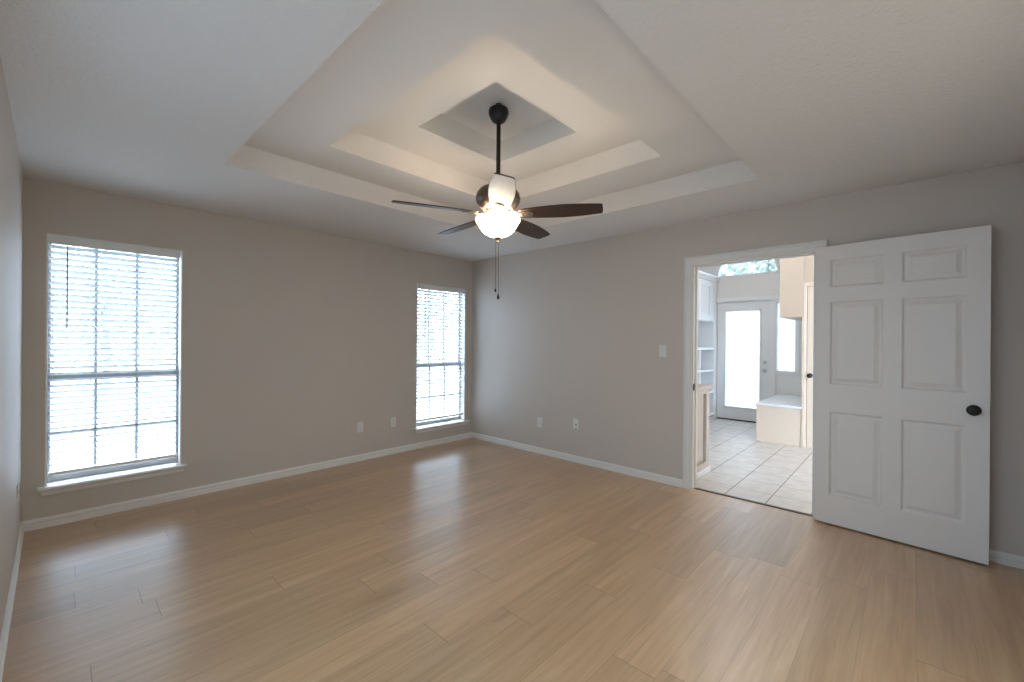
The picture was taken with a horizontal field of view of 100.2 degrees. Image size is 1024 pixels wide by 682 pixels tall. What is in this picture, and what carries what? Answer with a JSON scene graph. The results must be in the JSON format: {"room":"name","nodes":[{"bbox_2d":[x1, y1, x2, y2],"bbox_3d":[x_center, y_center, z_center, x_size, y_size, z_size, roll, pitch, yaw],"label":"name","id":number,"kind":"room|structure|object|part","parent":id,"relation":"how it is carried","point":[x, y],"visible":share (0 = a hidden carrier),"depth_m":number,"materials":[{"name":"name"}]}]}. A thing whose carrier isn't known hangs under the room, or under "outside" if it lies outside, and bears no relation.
{"room":"empty bedroom","nodes":[
{"label":"empty bedroom","id":0,"kind":"room"},
{"bbox_2d":[0,54,23,636],"bbox_3d":[-1.562,0.107,1.176,5.050,2.440,0.120,0,0,43],"label":"wall","id":1,"kind":"structure","parent":0,"point":[11,173],"depth_m":2.08,"materials":[{"name":"beige paint"}]},
{"bbox_2d":[0,522,23,681],"bbox_3d":[-1.524,1.292,1.226,5.050,0.071,0.016,0,0,43],"label":"baseboard","id":2,"kind":"structure","parent":1,"relation":"attached to","point":[11,594],"depth_m":2.06,"materials":[{"name":"white paint"}]},
{"bbox_2d":[17,483,18,504],"bbox_3d":[-2.998,0.928,2.600,0.070,0.114,0.009,0,0,43],"label":"wall outlet","id":3,"kind":"object","parent":1,"relation":"attached to","point":[18,483],"visible":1,"depth_m":2.59,"materials":[{"name":"white plastic"}]},
{"bbox_2d":[21,177,472,521],"bbox_3d":[-2.013,0.103,4.494,0.140,2.440,4.352,0,0,43],"label":"wall","id":4,"kind":"structure","parent":0,"point":[293,338],"depth_m":4.03,"materials":[{"name":"beige paint"}]},
{"bbox_2d":[37,233,187,495],"bbox_3d":[-3.059,0.166,3.334,0.196,1.853,0.844,0,0,43],"label":"window","id":5,"kind":"structure","parent":4,"relation":"in","point":[110,475],"depth_m":3.31,"materials":[{"name":"white paint"}]},
{"bbox_3d":[-3.014,1.061,3.286,0.056,0.064,0.844,0,0,43],"label":"sill","id":6,"kind":"part","parent":5,"relation":"part of","materials":[{"name":"white paint"}]},
{"bbox_2d":[48,234,179,476],"bbox_3d":[-3.042,0.106,3.314,0.081,1.719,0.742,0,0,43],"label":"window blind","id":7,"kind":"object","parent":5,"relation":"attached to","point":[53,239],"visible":1,"depth_m":3.28,"materials":[{"name":"white plastic"}]},
{"bbox_3d":[-3.272,0.117,3.050,0.001,1.655,0.002,0,0,43],"label":"ladder cord","id":8,"kind":"part","parent":7,"relation":"part of","materials":[{"name":"white fabric"}]},
{"bbox_3d":[-3.117,0.118,3.216,0.001,1.655,0.002,0,0,43],"label":"ladder cord","id":9,"kind":"part","parent":7,"relation":"part of","materials":[{"name":"white fabric"}]},
{"bbox_3d":[-3.059,0.952,3.323,0.054,0.027,0.736,0,0,43],"label":"rail","id":10,"kind":"part","parent":7,"relation":"part of","materials":[{"name":"white plastic"}]},
{"bbox_3d":[-2.955,0.119,3.389,0.001,1.655,0.002,0,0,43],"label":"ladder cord","id":11,"kind":"part","parent":7,"relation":"part of","materials":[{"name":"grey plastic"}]},
{"bbox_3d":[-2.792,0.120,3.564,0.001,1.655,0.002,0,0,43],"label":"ladder cord","id":12,"kind":"part","parent":7,"relation":"part of","materials":[{"name":"white fabric"}]},
{"bbox_2d":[22,432,470,531],"bbox_3d":[-1.963,1.288,4.442,0.016,0.071,4.117,0,0,43],"label":"baseboard","id":13,"kind":"structure","parent":4,"relation":"attached to","point":[34,524],"depth_m":3.73,"materials":[{"name":"white paint"}]},
{"bbox_2d":[357,422,362,432],"bbox_3d":[-1.682,0.954,4.746,0.009,0.114,0.070,0,0,43],"label":"wall outlet","id":14,"kind":"object","parent":4,"relation":"attached to","point":[359,424],"visible":1,"depth_m":4.74,"materials":[{"name":"white plastic"}]},
{"bbox_2d":[390,417,395,426],"bbox_3d":[-1.400,0.956,5.048,0.009,0.114,0.070,0,0,43],"label":"wall outlet","id":15,"kind":"object","parent":4,"relation":"attached to","point":[393,419],"visible":1,"depth_m":5.04,"materials":[{"name":"white plastic"}]},
{"bbox_2d":[414,283,469,433],"bbox_3d":[-0.935,0.215,5.607,0.196,1.858,0.878,0,0,43],"label":"window","id":16,"kind":"structure","parent":4,"relation":"in","point":[430,425],"depth_m":5.73,"materials":[{"name":"white paint"}]},
{"bbox_2d":[417,284,464,421],"bbox_3d":[-0.925,0.150,5.580,0.081,1.714,0.757,0,0,43],"label":"window blind","id":17,"kind":"object","parent":16,"relation":"attached to","point":[427,288],"visible":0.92,"depth_m":5.57,"materials":[{"name":"white plastic"}]},
{"bbox_3d":[-0.942,0.993,5.589,0.054,0.027,0.751,0,0,43],"label":"rail","id":18,"kind":"part","parent":17,"relation":"part of","materials":[{"name":"white plastic"}]},
{"bbox_3d":[-0.891,1.112,5.559,0.056,0.064,0.878,0,0,43],"label":"sill","id":19,"kind":"part","parent":16,"relation":"part of","materials":[{"name":"white paint"}]},
{"bbox_2d":[50,357,457,470],"bbox_3d":[-15.230,1.424,19.654,39.860,0.100,40.000,0,0,43],"label":"patio","id":20,"kind":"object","parent":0,"point":[170,451],"depth_m":8.50,"materials":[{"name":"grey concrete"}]},
{"bbox_2d":[51,244,175,391],"bbox_3d":[-11.340,-1.000,11.950,5.285,5.115,5.238,0,0,43],"label":"tree","id":21,"kind":"object","parent":20,"relation":"on","point":[60,250],"visible":0.32,"depth_m":11.70,"materials":[{"name":"beige plant"}]},
{"bbox_2d":[417,289,457,368],"bbox_3d":[-4.448,-0.875,17.111,5.267,4.969,5.178,0,0,43],"label":"tree","id":22,"kind":"object","parent":20,"relation":"on","point":[420,289],"visible":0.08,"depth_m":17.10,"materials":[{"name":"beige plant"}]},
{"bbox_2d":[0,0,1023,260],"bbox_3d":[-0.152,-1.394,2.687,5.310,0.583,4.237,0,0,43],"label":"ceiling","id":23,"kind":"structure","parent":0,"point":[310,115],"depth_m":2.12,"materials":[{"name":"white paint"}]},
{"bbox_2d":[391,103,602,298],"bbox_3d":[-0.106,-0.932,2.908,1.308,1.307,1.328,0,0,43],"label":"ceiling fan","id":24,"kind":"object","parent":23,"relation":"hanging from","point":[499,198],"visible":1,"depth_m":2.78,"materials":[{"name":"brown wood"}]},
{"bbox_3d":[-0.479,-0.848,2.711,0.545,0.007,0.154,0,12,-23],"label":"blade","id":25,"kind":"part","parent":24,"relation":"part of","materials":[{"name":"brown wood"}]},
{"bbox_3d":[-0.367,-0.847,3.188,0.154,0.007,0.545,-16,11,-40],"label":"blade","id":26,"kind":"part","parent":24,"relation":"part of","materials":[{"name":"brown wood"}]},
{"bbox_3d":[-0.247,-0.852,2.807,0.172,0.036,0.091,0,13,-23],"label":"blade arm","id":27,"kind":"part","parent":24,"relation":"part of","materials":[{"name":"brown metal"}]},
{"bbox_3d":[-0.110,-0.523,2.872,0.004,0.358,0.004,0,0,43],"label":"pull chain","id":28,"kind":"part","parent":24,"relation":"part of","materials":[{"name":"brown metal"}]},
{"bbox_3d":[-0.095,-0.758,2.872,0.302,0.123,0.302,0,0,43],"label":"lamp shade","id":29,"kind":"part","parent":24,"relation":"part of","materials":[{"name":"white glass"}]},
{"bbox_3d":[-0.091,-0.502,2.872,0.004,0.400,0.004,0,0,43],"label":"pull chain","id":30,"kind":"part","parent":24,"relation":"part of","materials":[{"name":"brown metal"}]},
{"bbox_3d":[-0.079,-0.851,2.707,0.091,0.036,0.172,13,-1,-5],"label":"blade arm","id":31,"kind":"part","parent":24,"relation":"part of","materials":[{"name":"white metal"}]},
{"bbox_3d":[-0.060,-0.845,2.456,0.154,0.007,0.545,13,-1,-5],"label":"blade","id":32,"kind":"part","parent":24,"relation":"part of","materials":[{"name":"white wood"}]},
{"bbox_3d":[0.068,-0.850,2.835,0.172,0.036,0.091,0,-12,13],"label":"blade arm","id":33,"kind":"part","parent":24,"relation":"part of","materials":[{"name":"brown metal"}]},
{"bbox_3d":[0.122,-0.844,3.229,0.154,0.007,0.545,-14,-7,30],"label":"blade","id":34,"kind":"part","parent":24,"relation":"part of","materials":[{"name":"brown wood"}]},
{"bbox_3d":[0.312,-0.842,2.776,0.545,0.007,0.154,0,-13,13],"label":"blade","id":35,"kind":"part","parent":24,"relation":"part of","materials":[{"name":"brown wood"}]},
{"bbox_2d":[2,418,1023,681],"bbox_3d":[1.704,1.401,3.766,6.500,0.100,8.337,0,0,43],"label":"floor","id":36,"kind":"structure","parent":0,"point":[471,559],"depth_m":2.34,"materials":[{"name":"brown wood"}]},
{"bbox_2d":[697,384,713,479],"bbox_3d":[1.587,0.904,4.551,0.852,0.893,0.645,0,0,43],"label":"base cabinet","id":37,"kind":"object","parent":36,"relation":"on","point":[703,467],"visible":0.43,"depth_m":4.39,"materials":[{"name":"beige paint"}]},
{"bbox_2d":[698,384,713,390],"bbox_3d":[1.590,0.470,4.551,0.852,0.025,0.645,0,0,43],"label":"countertop","id":38,"kind":"structure","parent":37,"relation":"on","point":[700,386],"depth_m":4.35,"materials":[{"name":"beige wood"}]},
{"bbox_2d":[698,271,719,420],"bbox_3d":[2.987,0.123,7.087,0.378,2.475,1.496,0,0,43],"label":"bookcase","id":39,"kind":"object","parent":36,"relation":"on","point":[707,283],"visible":0.4,"depth_m":7.46,"materials":[{"name":"white paint"}]},
{"bbox_3d":[2.790,-0.685,6.681,0.020,0.666,0.605,0,0,43],"label":"cupboard door","id":40,"kind":"part","parent":39,"relation":"part of","materials":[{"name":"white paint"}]},
{"bbox_3d":[3.211,-0.682,7.131,0.020,0.666,0.612,0,0,43],"label":"cupboard door","id":41,"kind":"part","parent":39,"relation":"part of","materials":[{"name":"white paint"}]},
{"bbox_3d":[2.947,0.128,7.076,0.311,0.038,1.305,0,0,43],"label":"shelf","id":42,"kind":"part","parent":39,"relation":"part of","materials":[{"name":"white paint"}]},
{"bbox_3d":[2.945,0.498,7.076,0.311,0.038,1.305,0,0,43],"label":"shelf","id":43,"kind":"part","parent":39,"relation":"part of","materials":[{"name":"white paint"}]},
{"bbox_3d":[3.108,-1.068,6.983,0.072,0.090,1.496,0,0,43],"label":"crown moulding","id":44,"kind":"part","parent":39,"relation":"part of","materials":[{"name":"white paint"}]},
{"bbox_2d":[694,487,812,516],"bbox_3d":[2.006,1.352,3.624,0.906,0.008,0.037,0,0,43],"label":"threshold","id":45,"kind":"object","parent":36,"relation":"on","point":[769,505],"visible":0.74,"depth_m":3.58,"materials":[{"name":"brown"}]},
{"bbox_2d":[755,394,802,446],"bbox_3d":[3.995,1.109,6.183,0.549,0.519,1.400,0,0,43],"label":"storage bench","id":46,"kind":"object","parent":36,"relation":"on","point":[778,417],"visible":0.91,"depth_m":5.71,"materials":[{"name":"beige paint"}]},
{"bbox_3d":[3.997,0.866,6.183,0.549,0.033,1.400,0,0,43],"label":"seat","id":47,"kind":"part","parent":46,"relation":"part of","materials":[{"name":"white paint"}]},
{"bbox_2d":[471,161,1023,556],"bbox_3d":[1.377,-0.371,4.229,5.170,3.440,0.115,0,0,43],"label":"wall","id":48,"kind":"structure","parent":0,"point":[577,330],"depth_m":4.17,"materials":[{"name":"beige paint"}]},
{"bbox_2d":[538,417,541,426],"bbox_3d":[0.331,0.971,5.112,0.070,0.114,0.009,0,0,43],"label":"wall outlet","id":49,"kind":"object","parent":48,"relation":"attached to","point":[539,419],"visible":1,"depth_m":5.11,"materials":[{"name":"white plastic"}]},
{"bbox_2d":[573,419,578,428],"bbox_3d":[0.707,0.923,4.759,0.070,0.114,0.012,0,0,43],"label":"wall jack plate","id":50,"kind":"object","parent":48,"relation":"attached to","point":[575,421],"visible":1,"depth_m":4.76,"materials":[{"name":"white plastic"}]},
{"bbox_2d":[471,432,682,487],"bbox_3d":[0.502,1.307,4.945,2.933,0.071,0.016,0,0,43],"label":"baseboard","id":51,"kind":"structure","parent":48,"relation":"attached to","point":[668,480],"depth_m":4.64,"materials":[{"name":"white paint"}]},
{"bbox_2d":[659,345,666,356],"bbox_3d":[1.437,0.095,4.083,0.070,0.114,0.011,0,0,43],"label":"light switch","id":52,"kind":"object","parent":48,"relation":"attached to","point":[662,348],"visible":1,"depth_m":4.08,"materials":[{"name":"white plastic"}]},
{"bbox_2d":[683,239,827,518],"bbox_3d":[2.010,0.295,3.620,1.066,2.118,0.135,0,0,43],"label":"door frame","id":53,"kind":"structure","parent":48,"relation":"attached to","point":[692,264],"depth_m":3.90,"materials":[{"name":"white paint"}]},
{"bbox_2d":[814,225,990,564],"bbox_3d":[2.579,0.323,2.908,0.137,2.046,0.892,0,0,-42],"label":"door","id":54,"kind":"structure","parent":48,"relation":"in","point":[903,350],"depth_m":2.85,"materials":[{"name":"white paint"}]},
{"bbox_3d":[2.805,0.425,2.602,0.063,0.066,0.066,0,0,-42],"label":"knob","id":55,"kind":"part","parent":54,"relation":"part of","materials":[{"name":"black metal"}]},
{"bbox_2d":[989,549,1023,568],"bbox_3d":[2.733,1.324,2.860,1.060,0.071,0.016,0,0,43],"label":"baseboard","id":56,"kind":"structure","parent":48,"relation":"attached to","point":[1008,559],"depth_m":2.60,"materials":[{"name":"white paint"}]},
{"bbox_2d":[699,259,801,417],"bbox_3d":[4.090,-0.306,7.185,2.100,3.350,0.140,0,0,43],"label":"wall","id":57,"kind":"structure","parent":0,"point":[766,284],"depth_m":7.08,"materials":[{"name":"white paint"}]},
{"bbox_2d":[717,300,769,422],"bbox_3d":[3.911,0.341,7.277,0.810,2.047,0.113,0,0,43],"label":"door","id":58,"kind":"structure","parent":57,"relation":"in","point":[742,326],"depth_m":7.30,"materials":[{"name":"white paint"}]},
{"bbox_3d":[3.930,0.311,7.305,0.536,1.645,0.008,0,0,43],"label":"pane","id":59,"kind":"part","parent":58,"relation":"part of","materials":[{"name":"white glass"}]},
{"bbox_2d":[716,259,779,277],"bbox_3d":[3.985,-1.359,7.254,0.970,0.502,0.114,0,0,43],"label":"window","id":60,"kind":"structure","parent":57,"relation":"in","point":[719,269],"depth_m":7.25,"materials":[{"name":"white paint"}]},
{"bbox_2d":[717,295,779,396],"bbox_3d":[3.943,0.312,7.210,0.953,2.112,0.018,0,0,43],"label":"door frame","id":61,"kind":"structure","parent":57,"relation":"attached to","point":[772,298],"depth_m":6.95,"materials":[{"name":"white paint"}]},
{"bbox_2d":[775,299,799,374],"bbox_3d":[4.421,-0.070,6.863,0.330,1.216,0.156,0,0,43],"label":"window","id":62,"kind":"structure","parent":57,"relation":"in","point":[787,331],"depth_m":6.87,"materials":[{"name":"glass"}]},
{"bbox_3d":[4.412,-0.071,6.875,0.255,1.105,0.008,0,0,43],"label":"pane","id":63,"kind":"part","parent":62,"relation":"part of","materials":[{"name":"white glass"}]},
{"bbox_2d":[804,255,813,446],"bbox_3d":[4.907,-0.300,4.492,3.071,3.350,0.120,0,0,43],"label":"wall","id":64,"kind":"structure","parent":0,"point":[808,260],"depth_m":5.47,"materials":[{"name":"beige paint"}]},
{"bbox_2d":[779,256,803,319],"bbox_3d":[3.970,-1.145,5.926,0.265,1.673,0.972,0,0,43],"label":"cabinet","id":65,"kind":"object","parent":64,"relation":"attached to","point":[791,269],"depth_m":5.57,"materials":[{"name":"beige paint"}]},
{"bbox_2d":[801,282,813,447],"bbox_3d":[4.042,0.311,5.202,0.877,2.116,0.017,0,0,43],"label":"door frame","id":66,"kind":"structure","parent":64,"relation":"attached to","point":[804,319],"depth_m":5.48,"materials":[{"name":"beige paint"}]},
{"bbox_2d":[807,286,813,447],"bbox_3d":[4.043,0.333,5.204,0.769,2.052,0.106,0,0,43],"label":"door","id":67,"kind":"structure","parent":64,"relation":"in","point":[810,314],"depth_m":5.46,"materials":[{"name":"beige paint"}]},
{"label":"outside","id":68,"kind":"structure","parent":0,"visible":0},
{"bbox_3d":[18.023,1.674,11.301,20.140,0.100,18.800,0,0,43],"label":"lawn","id":69,"kind":"structure","parent":68,"visible":0},
{"bbox_2d":[720,260,776,275],"bbox_3d":[7.121,-1.413,11.802,4.287,6.218,4.263,0,0,43],"label":"shade tree","id":70,"kind":"object","parent":69,"relation":"on","point":[768,265],"visible":0.06,"depth_m":11.59,"materials":[{"name":"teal plant"}]}
]}

